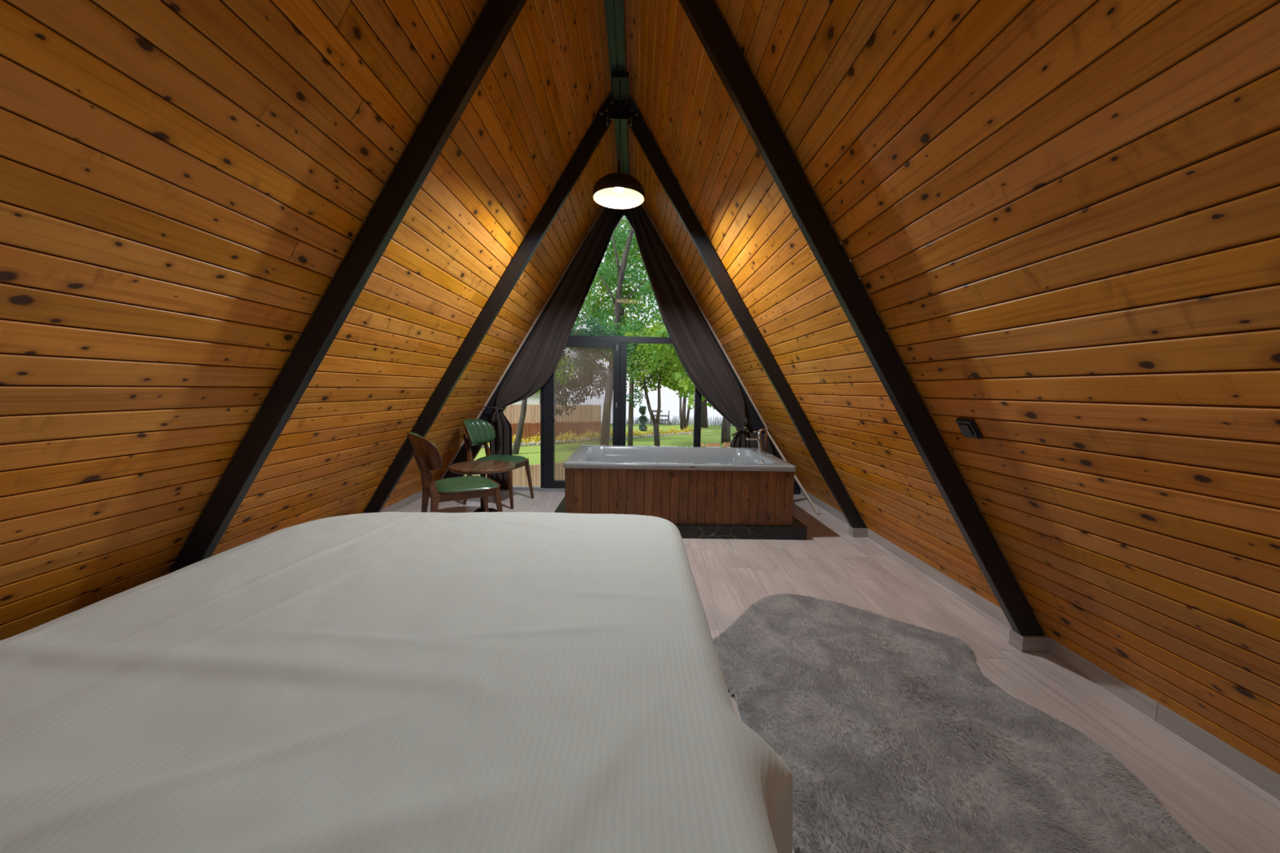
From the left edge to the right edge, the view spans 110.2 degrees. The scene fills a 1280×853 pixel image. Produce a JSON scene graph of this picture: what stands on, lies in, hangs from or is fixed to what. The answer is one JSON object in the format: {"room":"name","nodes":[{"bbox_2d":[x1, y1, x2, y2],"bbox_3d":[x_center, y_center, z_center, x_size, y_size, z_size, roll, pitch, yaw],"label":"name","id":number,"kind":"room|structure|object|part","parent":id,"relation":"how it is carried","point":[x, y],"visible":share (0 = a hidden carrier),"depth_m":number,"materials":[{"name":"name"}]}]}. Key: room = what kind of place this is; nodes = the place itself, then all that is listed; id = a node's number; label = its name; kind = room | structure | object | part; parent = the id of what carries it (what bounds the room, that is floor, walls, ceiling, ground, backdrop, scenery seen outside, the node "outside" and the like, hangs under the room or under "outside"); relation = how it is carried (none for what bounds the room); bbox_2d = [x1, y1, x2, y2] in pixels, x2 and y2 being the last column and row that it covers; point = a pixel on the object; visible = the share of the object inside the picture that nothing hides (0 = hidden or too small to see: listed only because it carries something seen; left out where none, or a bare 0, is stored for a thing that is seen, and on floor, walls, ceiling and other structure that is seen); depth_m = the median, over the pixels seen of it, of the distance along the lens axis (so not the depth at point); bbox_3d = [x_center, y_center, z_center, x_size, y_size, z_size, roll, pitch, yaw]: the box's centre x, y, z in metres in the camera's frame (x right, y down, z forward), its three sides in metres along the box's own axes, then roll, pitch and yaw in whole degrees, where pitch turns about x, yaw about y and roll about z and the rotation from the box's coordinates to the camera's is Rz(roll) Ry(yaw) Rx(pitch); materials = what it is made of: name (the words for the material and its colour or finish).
{"room":"cabin bedroom","nodes":[
{"label":"cabin bedroom","id":0,"kind":"room"},
{"bbox_2d":[0,0,617,640],"bbox_3d":[-1.372,-0.845,1.573,2.342,3.864,7.500,1,5,-1],"label":"wall","id":1,"kind":"structure","parent":0,"point":[184,184],"depth_m":1.62,"materials":[{"name":"brown wood"}]},
{"bbox_2d":[168,0,527,573],"bbox_3d":[-1.284,-0.781,2.036,2.185,3.520,0.052,1,5,-1],"label":"rafter","id":2,"kind":"object","parent":1,"relation":"attached to","point":[498,17],"visible":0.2,"depth_m":2.02,"materials":[{"name":"black paint"}]},
{"bbox_2d":[604,0,629,174],"bbox_3d":[-0.144,-2.461,1.425,0.116,0.076,7.450,1,5,-1],"label":"ridge beam","id":3,"kind":"structure","parent":2,"relation":"attached to","point":[614,9],"depth_m":3.05,"materials":[{"name":"green wood"}]},
{"bbox_2d":[592,71,644,208],"bbox_3d":[-0.151,-2.142,3.315,0.389,0.885,0.434,1,5,-1],"label":"pendant lamp","id":4,"kind":"object","parent":3,"relation":"hanging from","point":[618,190],"visible":1,"depth_m":3.33,"materials":[{"name":"dark painted metal"},{"name":"white inner coating"}]},
{"bbox_3d":[-0.156,-1.835,3.318,0.389,0.272,0.389,1,5,-1],"label":"lamp shade","id":5,"kind":"part","parent":4,"relation":"part of","materials":[{"name":"black metal"}]},
{"bbox_3d":[-0.157,-1.774,3.323,0.060,0.060,0.060,1,5,-1],"label":"bulb","id":6,"kind":"part","parent":4,"relation":"part of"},
{"bbox_2d":[380,490,422,512],"bbox_3d":[-2.434,1.031,1.709,0.042,0.078,7.480,1,5,-1],"label":"baseboard","id":7,"kind":"structure","parent":1,"relation":"attached to","point":[401,504],"depth_m":4.60,"materials":[{"name":"grey wood"}]},
{"bbox_2d":[363,116,613,513],"bbox_3d":[-1.300,-0.923,3.735,2.185,3.520,0.052,1,5,-1],"label":"rafter","id":8,"kind":"object","parent":1,"relation":"attached to","point":[599,127],"visible":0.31,"depth_m":3.71,"materials":[{"name":"black paint"}]},
{"bbox_2d":[595,90,642,125],"bbox_3d":[-0.165,-2.575,3.569,0.370,0.305,0.022,1,5,-1],"label":"gusset plate","id":9,"kind":"object","parent":8,"relation":"attached to","point":[610,109],"visible":0.84,"depth_m":3.57,"materials":[{"name":"black paint"}]},
{"bbox_2d":[440,206,605,479],"bbox_3d":[-1.345,-1.047,5.261,2.203,3.646,0.030,1,5,-1],"label":"trim","id":10,"kind":"structure","parent":1,"relation":"attached to","point":[603,207],"depth_m":5.24,"materials":[{"name":"brown wood"}]},
{"bbox_2d":[481,207,620,489],"bbox_3d":[-1.050,-0.881,5.192,1.632,3.302,0.151,1,5,-2],"label":"curtain","id":11,"kind":"object","parent":1,"relation":"hanging from","point":[541,354],"visible":0.97,"depth_m":5.19,"materials":[{"name":"black fabric"}]},
{"bbox_2d":[489,408,512,489],"bbox_3d":[-1.645,0.270,5.288,0.279,0.971,0.064,1,5,-1],"label":"drape","id":12,"kind":"object","parent":11,"relation":"hanging from","point":[506,448],"depth_m":5.27,"materials":[{"name":"black fabric"}]},
{"bbox_2d":[496,207,620,408],"bbox_3d":[-0.950,-1.364,5.164,1.449,2.332,0.100,1,5,-1],"label":"drape","id":13,"kind":"object","parent":11,"relation":"hanging from","point":[540,356],"depth_m":5.18,"materials":[{"name":"black fabric"}]},
{"bbox_2d":[395,489,1279,852],"bbox_3d":[-0.207,1.151,1.810,4.800,0.100,7.620,1,5,-1],"label":"floor","id":14,"kind":"structure","parent":0,"point":[1225,812],"depth_m":2.38,"materials":[{"name":"laminate"}]},
{"bbox_2d":[407,431,502,512],"bbox_3d":[-1.477,0.485,3.571,0.670,0.897,0.498,-2,6,-34],"label":"dining chair","id":15,"kind":"object","parent":14,"relation":"on","point":[427,455],"visible":0.98,"depth_m":3.41,"materials":[{"name":"brown wood"}]},
{"bbox_3d":[-1.765,0.553,3.601,0.130,0.746,0.091,-2,6,-34],"label":"leg","id":16,"kind":"part","parent":15,"relation":"part of","materials":[{"name":"brown wood"}]},
{"bbox_2d":[408,431,443,463],"bbox_3d":[-1.658,0.185,3.417,0.190,0.276,0.493,-2,6,-34],"label":"backrest","id":17,"kind":"object","parent":15,"relation":"on","point":[424,451],"depth_m":3.27,"materials":[{"name":"wood"}]},
{"bbox_3d":[-1.558,0.582,3.301,0.130,0.746,0.091,-2,6,-34],"label":"leg","id":18,"kind":"part","parent":15,"relation":"part of","materials":[{"name":"brown wood"}]},
{"bbox_3d":[-1.441,0.514,3.599,0.467,0.058,0.412,-2,6,-34],"label":"seat frame","id":19,"kind":"part","parent":15,"relation":"part of","materials":[{"name":"brown wood"}]},
{"bbox_2d":[435,475,498,492],"bbox_3d":[-1.418,0.455,3.609,0.492,0.047,0.475,-2,6,-34],"label":"seat cushion","id":20,"kind":"object","parent":15,"relation":"on","point":[466,483],"depth_m":3.50,"materials":[{"name":"leather"}]},
{"bbox_3d":[-1.417,0.478,3.611,0.500,0.012,0.483,-2,6,-34],"label":"seat","id":21,"kind":"part","parent":15,"relation":"part of","materials":[{"name":"green leather"}]},
{"bbox_3d":[-1.355,0.681,3.922,0.058,0.450,0.109,3,5,28],"label":"leg","id":22,"kind":"part","parent":15,"relation":"part of","materials":[{"name":"brown wood"}]},
{"bbox_3d":[-1.124,0.713,3.588,0.109,0.450,0.058,0,5,-7],"label":"leg","id":23,"kind":"part","parent":15,"relation":"part of","materials":[{"name":"brown wood"}]},
{"bbox_2d":[448,460,515,512],"bbox_3d":[-1.459,0.616,4.152,0.580,0.525,0.580,1,5,-1],"label":"side table","id":24,"kind":"object","parent":14,"relation":"on","point":[482,468],"visible":0.73,"depth_m":4.06,"materials":[{"name":"brown wood"}]},
{"bbox_2d":[462,418,533,509],"bbox_3d":[-1.574,0.376,4.861,0.670,0.897,0.498,2,5,12],"label":"dining chair","id":25,"kind":"object","parent":14,"relation":"on","point":[478,431],"visible":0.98,"depth_m":4.87,"materials":[{"name":"leather"}]},
{"bbox_3d":[-1.832,0.458,4.737,0.130,0.746,0.091,2,5,12],"label":"leg","id":26,"kind":"part","parent":25,"relation":"part of","materials":[{"name":"brown wood"}]},
{"bbox_2d":[463,418,495,445],"bbox_3d":[-1.790,0.061,4.884,0.190,0.276,0.493,2,5,12],"label":"cushion","id":27,"kind":"object","parent":25,"relation":"on","point":[478,431],"depth_m":4.93,"materials":[{"name":"leather"}]},
{"bbox_3d":[-1.753,0.430,5.092,0.130,0.746,0.091,2,5,12],"label":"leg","id":28,"kind":"part","parent":25,"relation":"part of","materials":[{"name":"brown wood"}]},
{"bbox_2d":[475,454,527,463],"bbox_3d":[-1.503,0.351,4.843,0.492,0.047,0.475,2,5,12],"label":"seat cushion","id":29,"kind":"object","parent":25,"relation":"on","point":[511,458],"depth_m":4.80,"materials":[{"name":"leather"}]},
{"bbox_3d":[-1.335,0.624,4.618,0.109,0.450,0.058,5,6,40],"label":"leg","id":30,"kind":"part","parent":25,"relation":"part of","materials":[{"name":"brown wood"}]},
{"bbox_3d":[-1.531,0.409,4.854,0.467,0.058,0.412,2,5,12],"label":"seat frame","id":31,"kind":"part","parent":25,"relation":"part of","materials":[{"name":"brown wood"}]},
{"bbox_3d":[-1.503,0.374,4.845,0.500,0.012,0.483,2,5,12],"label":"seat","id":32,"kind":"part","parent":25,"relation":"part of","materials":[{"name":"green leather"}]},
{"bbox_3d":[-1.247,0.592,5.015,0.109,0.450,0.058,0,5,-15],"label":"leg","id":33,"kind":"part","parent":25,"relation":"part of","materials":[{"name":"brown wood"}]},
{"bbox_2d":[563,444,795,525],"bbox_3d":[0.329,0.526,4.366,1.965,0.518,1.207,1,5,-1],"label":"bathtub","id":34,"kind":"object","parent":14,"relation":"on","point":[716,486],"visible":0.91,"depth_m":3.78,"materials":[{"name":"grey plastic"}]},
{"bbox_2d":[746,428,767,451],"bbox_3d":[1.223,0.141,4.635,0.230,0.237,0.070,0,5,-11],"label":"tap","id":35,"kind":"object","parent":34,"relation":"on","point":[760,446],"visible":1,"depth_m":4.63,"materials":[{"name":"silver metal"}]},
{"bbox_3d":[1.191,0.187,4.643,0.171,0.142,0.045,1,5,-1],"label":"spout","id":36,"kind":"part","parent":35,"relation":"part of","materials":[{"name":"silver metal"}]},
{"bbox_3d":[1.224,0.079,4.634,0.101,0.115,0.038,1,5,-1],"label":"lever","id":37,"kind":"part","parent":35,"relation":"part of","materials":[{"name":"silver metal"}]},
{"bbox_2d":[554,496,807,540],"bbox_3d":[0.308,0.836,4.428,2.205,0.112,1.320,1,5,-1],"label":"plinth","id":38,"kind":"object","parent":14,"relation":"on","point":[797,531],"visible":0.24,"depth_m":3.78,"materials":[{"name":"black stone"}]},
{"bbox_2d":[764,428,818,515],"bbox_3d":[1.669,0.467,4.971,0.034,0.820,0.942,-1,5,-21],"label":"strip","id":39,"kind":"object","parent":14,"relation":"on","point":[811,504],"visible":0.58,"depth_m":4.84,"materials":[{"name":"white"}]},
{"bbox_2d":[712,592,1211,852],"bbox_3d":[1.026,1.122,1.587,1.488,0.034,2.344,0,5,-13],"label":"rug","id":40,"kind":"object","parent":14,"relation":"on","point":[891,737],"visible":0.95,"depth_m":1.54,"materials":[{"name":"grey fur"}]},
{"bbox_3d":[-0.823,0.915,1.323,1.910,0.430,2.500,1,5,-1],"label":"bed","id":41,"kind":"object","parent":14,"relation":"on","visible":0},
{"bbox_2d":[0,511,792,852],"bbox_3d":[-0.875,0.870,1.133,2.464,0.512,3.232,1,5,-1],"label":"duvet","id":42,"kind":"object","parent":41,"relation":"on","point":[383,682],"visible":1,"depth_m":1.03,"materials":[{"name":"fabric"}]},
{"bbox_2d":[624,0,1279,774],"bbox_3d":[1.027,-0.805,1.598,2.342,3.864,7.500,1,5,-1],"label":"wall","id":43,"kind":"structure","parent":0,"point":[1060,219],"depth_m":1.38,"materials":[{"name":"brown wood"}]},
{"bbox_2d":[443,204,800,494],"bbox_3d":[-0.208,-1.076,5.327,4.515,3.757,0.070,1,5,-1],"label":"window","id":44,"kind":"structure","parent":43,"relation":"in","point":[754,424],"depth_m":5.36,"materials":[{"name":"black metal"}]},
{"bbox_3d":[-1.795,0.752,5.465,1.170,0.035,0.070,1,5,-1],"label":"sill","id":45,"kind":"part","parent":44,"relation":"part of","materials":[{"name":"grey"}]},
{"bbox_3d":[-1.337,-1.095,5.315,2.258,3.757,0.070,1,5,-1],"label":"frame","id":46,"kind":"part","parent":44,"relation":"part of","materials":[{"name":"black metal"}]},
{"bbox_2d":[540,340,620,491],"bbox_3d":[-0.720,-0.115,5.377,0.950,1.815,0.111,1,5,-1],"label":"door","id":47,"kind":"structure","parent":44,"relation":"attached to","point":[550,483],"depth_m":5.35,"materials":[{"name":"black"}]},
{"bbox_3d":[0.920,-1.058,5.340,2.258,3.757,0.070,1,5,-1],"label":"frame","id":48,"kind":"part","parent":44,"relation":"part of","materials":[{"name":"black metal"}]},
{"bbox_2d":[629,204,773,455],"bbox_3d":[0.824,-0.851,5.220,1.970,3.302,0.138,1,5,1],"label":"curtain","id":49,"kind":"object","parent":43,"relation":"hanging from","point":[696,349],"visible":0.74,"depth_m":5.20,"materials":[{"name":"black fabric"}]},
{"bbox_2d":[729,430,748,447],"bbox_3d":[1.181,0.416,5.327,0.214,0.771,0.064,1,5,-1],"label":"drape","id":50,"kind":"object","parent":49,"relation":"hanging from","point":[740,440],"depth_m":5.29,"materials":[{"name":"black fabric"}]},
{"bbox_2d":[640,202,768,429],"bbox_3d":[0.700,-1.402,5.251,1.734,2.866,0.030,1,5,-1],"label":"trim","id":51,"kind":"structure","parent":43,"relation":"attached to","point":[642,204],"depth_m":5.25,"materials":[{"name":"brown wood"}]},
{"bbox_2d":[626,118,866,528],"bbox_3d":[0.912,-0.886,3.759,2.185,3.520,0.052,1,5,-1],"label":"rafter","id":52,"kind":"object","parent":43,"relation":"attached to","point":[642,133],"visible":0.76,"depth_m":3.73,"materials":[{"name":"black paint"}]},
{"bbox_2d":[848,525,868,537],"bbox_3d":[1.918,0.924,3.920,0.132,0.078,0.078,1,5,-1],"label":"trim","id":53,"kind":"structure","parent":43,"relation":"attached to","point":[854,532],"depth_m":3.88,"materials":[{"name":"beige wood"}]},
{"bbox_2d":[678,0,1044,635],"bbox_3d":[0.927,-0.745,2.059,2.185,3.520,0.052,1,5,-1],"label":"rafter","id":54,"kind":"object","parent":43,"relation":"attached to","point":[704,16],"visible":1,"depth_m":2.05,"materials":[{"name":"black paint"}]},
{"bbox_2d":[955,417,982,439],"bbox_3d":[1.391,0.007,1.888,0.060,0.084,0.092,1,5,-1],"label":"light switch","id":55,"kind":"object","parent":43,"relation":"attached to","point":[968,428],"visible":1,"depth_m":1.86,"materials":[{"name":"black plastic"}]},
{"bbox_2d":[1008,628,1049,653],"bbox_3d":[1.934,1.065,2.220,0.132,0.078,0.078,1,5,-1],"label":"trim","id":56,"kind":"structure","parent":43,"relation":"attached to","point":[1022,643],"depth_m":2.18,"materials":[{"name":"beige wood"}]},
{"bbox_2d":[800,489,1279,800],"bbox_3d":[2.023,1.105,1.756,0.042,0.078,7.480,1,5,-1],"label":"baseboard","id":57,"kind":"structure","parent":43,"relation":"attached to","point":[1248,768],"depth_m":1.83,"materials":[{"name":"grey wood"}]},
{"label":"outside","id":58,"kind":"structure","parent":0,"visible":0},
{"bbox_2d":[474,423,745,465],"bbox_3d":[-0.113,2.497,-9.076,120.000,0.221,61.500,1,5,-1],"label":"ground","id":59,"kind":"structure","parent":58,"point":[712,433],"depth_m":14.23,"materials":[{"name":"green plant"}]},
{"bbox_2d":[464,462,564,486],"bbox_3d":[-2.338,0.826,7.021,2.718,0.412,0.024,-1,5,-27],"label":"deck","id":60,"kind":"object","parent":59,"relation":"on","point":[519,475],"visible":0.09,"depth_m":7.29,"materials":[{"name":"beige wood"}]},
{"bbox_2d":[510,391,559,418],"bbox_3d":[-8.141,-1.438,22.885,8.100,2.100,3.600,1,5,-1],"label":"house","id":61,"kind":"structure","parent":59,"relation":"on","point":[534,399],"depth_m":21.42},
{"bbox_2d":[512,356,577,454],"bbox_3d":[-2.766,-0.893,11.013,2.410,3.199,1.325,1,5,-1],"label":"tree","id":62,"kind":"object","parent":59,"relation":"on","point":[517,440],"visible":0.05,"depth_m":10.96,"materials":[{"name":"green plant"}]},
{"bbox_2d":[503,404,600,423],"bbox_3d":[-5.068,-0.338,16.733,7.609,1.031,0.024,-1,5,-25],"label":"fence","id":63,"kind":"object","parent":59,"relation":"on","point":[533,411],"visible":0.16,"depth_m":17.20,"materials":[{"name":"beige wood"}]},
{"bbox_2d":[510,421,600,439],"bbox_3d":[-3.966,0.174,13.399,6.378,0.600,0.024,-2,6,-34],"label":"fence","id":64,"kind":"object","parent":59,"relation":"on","point":[530,429],"visible":0.19,"depth_m":13.94,"materials":[{"name":"brown wood"}]},
{"bbox_2d":[539,306,585,404],"bbox_3d":[-3.876,-4.879,17.669,4.167,9.977,2.368,1,5,-1],"label":"tree","id":65,"kind":"object","parent":59,"relation":"on","point":[584,306],"visible":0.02,"depth_m":17.66,"materials":[{"name":"green plant"}]},
{"bbox_2d":[555,328,608,416],"bbox_3d":[-1.629,-1.145,12.921,2.180,3.391,1.333,1,5,-1],"label":"tree","id":66,"kind":"object","parent":59,"relation":"on","point":[557,367],"visible":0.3,"depth_m":12.82,"materials":[{"name":"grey plant"}]},
{"bbox_2d":[481,431,693,448],"bbox_3d":[-1.965,0.454,13.834,10.484,0.198,0.581,-2,6,-35],"label":"edging stones","id":67,"kind":"object","parent":59,"relation":"on","point":[534,443],"visible":0.35,"depth_m":14.21},
{"bbox_2d":[487,426,702,445],"bbox_3d":[-1.939,0.279,14.092,11.118,0.502,1.272,-2,6,-35],"label":"flower bed","id":68,"kind":"object","parent":59,"relation":"on","point":[536,439],"visible":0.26,"depth_m":14.60,"materials":[{"name":"yellow plant"}]},
{"bbox_2d":[567,313,638,395],"bbox_3d":[-1.037,-0.913,10.358,2.044,3.372,1.117,1,5,-1],"label":"tree","id":69,"kind":"object","parent":59,"relation":"on","point":[597,332],"visible":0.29,"depth_m":10.13,"materials":[{"name":"green plant"}]},
{"bbox_2d":[573,217,666,444],"bbox_3d":[-0.647,-3.173,12.852,4.128,7.491,2.770,1,5,-4],"label":"tree","id":70,"kind":"object","parent":59,"relation":"on","point":[620,270],"visible":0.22,"depth_m":12.17,"materials":[{"name":"green plant"}]},
{"bbox_2d":[582,215,659,362],"bbox_3d":[-0.772,-4.990,19.931,4.240,9.931,2.221,1,5,4],"label":"tree","id":71,"kind":"object","parent":59,"relation":"on","point":[628,300],"visible":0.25,"depth_m":19.61,"materials":[{"name":"green plant"}]},
{"bbox_2d":[591,313,666,445],"bbox_3d":[-0.306,-1.161,11.855,2.084,3.644,1.096,2,5,10],"label":"tree","id":72,"kind":"object","parent":59,"relation":"on","point":[631,402],"visible":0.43,"depth_m":11.71,"materials":[{"name":"green plant"}]},
{"bbox_2d":[638,405,648,431],"bbox_3d":[0.120,-0.281,17.590,0.401,1.083,0.389,1,5,-1],"label":"topiary","id":73,"kind":"object","parent":59,"relation":"on","point":[642,420],"visible":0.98,"depth_m":17.51,"materials":[{"name":"green plant"}]},
{"bbox_2d":[649,409,669,426],"bbox_3d":[0.914,-0.401,20.747,0.895,0.700,0.500,1,5,-1],"label":"bench","id":74,"kind":"object","parent":59,"relation":"on","point":[653,411],"visible":0.75,"depth_m":20.70,"materials":[{"name":"grey"}]},
{"bbox_3d":[0.918,-0.498,20.714,0.880,0.060,0.350,1,5,-1],"label":"seat","id":75,"kind":"part","parent":74,"relation":"part of","materials":[{"name":"grey"}]},
{"bbox_2d":[626,322,694,445],"bbox_3d":[0.617,-1.030,11.913,2.092,3.416,1.405,1,5,-1],"label":"tree","id":76,"kind":"object","parent":59,"relation":"on","point":[668,377],"visible":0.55,"depth_m":11.82,"materials":[{"name":"green plant"}]},
{"bbox_2d":[644,351,693,431],"bbox_3d":[1.776,-1.994,18.247,3.303,4.334,1.860,1,5,-1],"label":"tree","id":77,"kind":"object","parent":59,"relation":"on","point":[683,420],"visible":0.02,"depth_m":18.29,"materials":[{"name":"green plant"}]},
{"bbox_2d":[643,273,702,432],"bbox_3d":[2.184,-4.590,15.708,4.171,9.935,2.410,1,5,-1],"label":"tree","id":78,"kind":"object","parent":59,"relation":"on","point":[651,291],"visible":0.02,"depth_m":15.69,"materials":[{"name":"green plant"}]},
{"bbox_2d":[623,314,722,416],"bbox_3d":[1.182,-0.883,9.392,3.086,3.554,1.372,1,5,-1],"label":"tree","id":79,"kind":"object","parent":59,"relation":"on","point":[657,347],"visible":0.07,"depth_m":9.24,"materials":[{"name":"green plant"}]},
{"bbox_2d":[626,415,733,426],"bbox_3d":[2.668,-0.303,21.399,7.904,0.462,0.268,1,5,-1],"label":"reeds","id":80,"kind":"object","parent":59,"relation":"on","point":[691,421],"visible":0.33,"depth_m":21.34,"materials":[{"name":"plant"}]},
{"bbox_2d":[689,380,707,427],"bbox_3d":[3.260,-2.179,19.849,2.965,4.487,1.952,1,5,-1],"label":"tree","id":81,"kind":"object","parent":59,"relation":"on","point":[704,412],"visible":0.02,"depth_m":19.74,"materials":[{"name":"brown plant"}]},
{"bbox_2d":[705,442,719,447],"bbox_3d":[1.747,0.589,10.753,0.371,0.409,0.022,0,5,-16],"label":"fence","id":82,"kind":"object","parent":59,"relation":"on","point":[713,444],"visible":0.37,"depth_m":10.74,"materials":[{"name":"beige wood"}]},
{"bbox_2d":[720,417,730,443],"bbox_3d":[3.232,-1.631,14.039,2.954,4.352,1.684,1,5,-1],"label":"tree","id":83,"kind":"object","parent":59,"relation":"on","point":[726,425],"visible":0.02,"depth_m":13.97,"materials":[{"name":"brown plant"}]},
{"bbox_2d":[722,441,730,447],"bbox_3d":[2.406,0.581,10.908,0.805,0.421,0.024,0,5,-8],"label":"fence","id":84,"kind":"object","parent":59,"relation":"on","point":[724,444],"visible":0.07,"depth_m":10.85,"materials":[{"name":"beige wood"}]},
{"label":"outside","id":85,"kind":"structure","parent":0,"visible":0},
{"bbox_2d":[560,391,723,425],"bbox_3d":[-1.695,-11.219,160.388,160.000,0.280,278.450,1,5,-1],"label":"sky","id":86,"kind":"structure","parent":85,"point":[669,402],"depth_m":53.32,"materials":[{"name":"liquid"}]}
]}

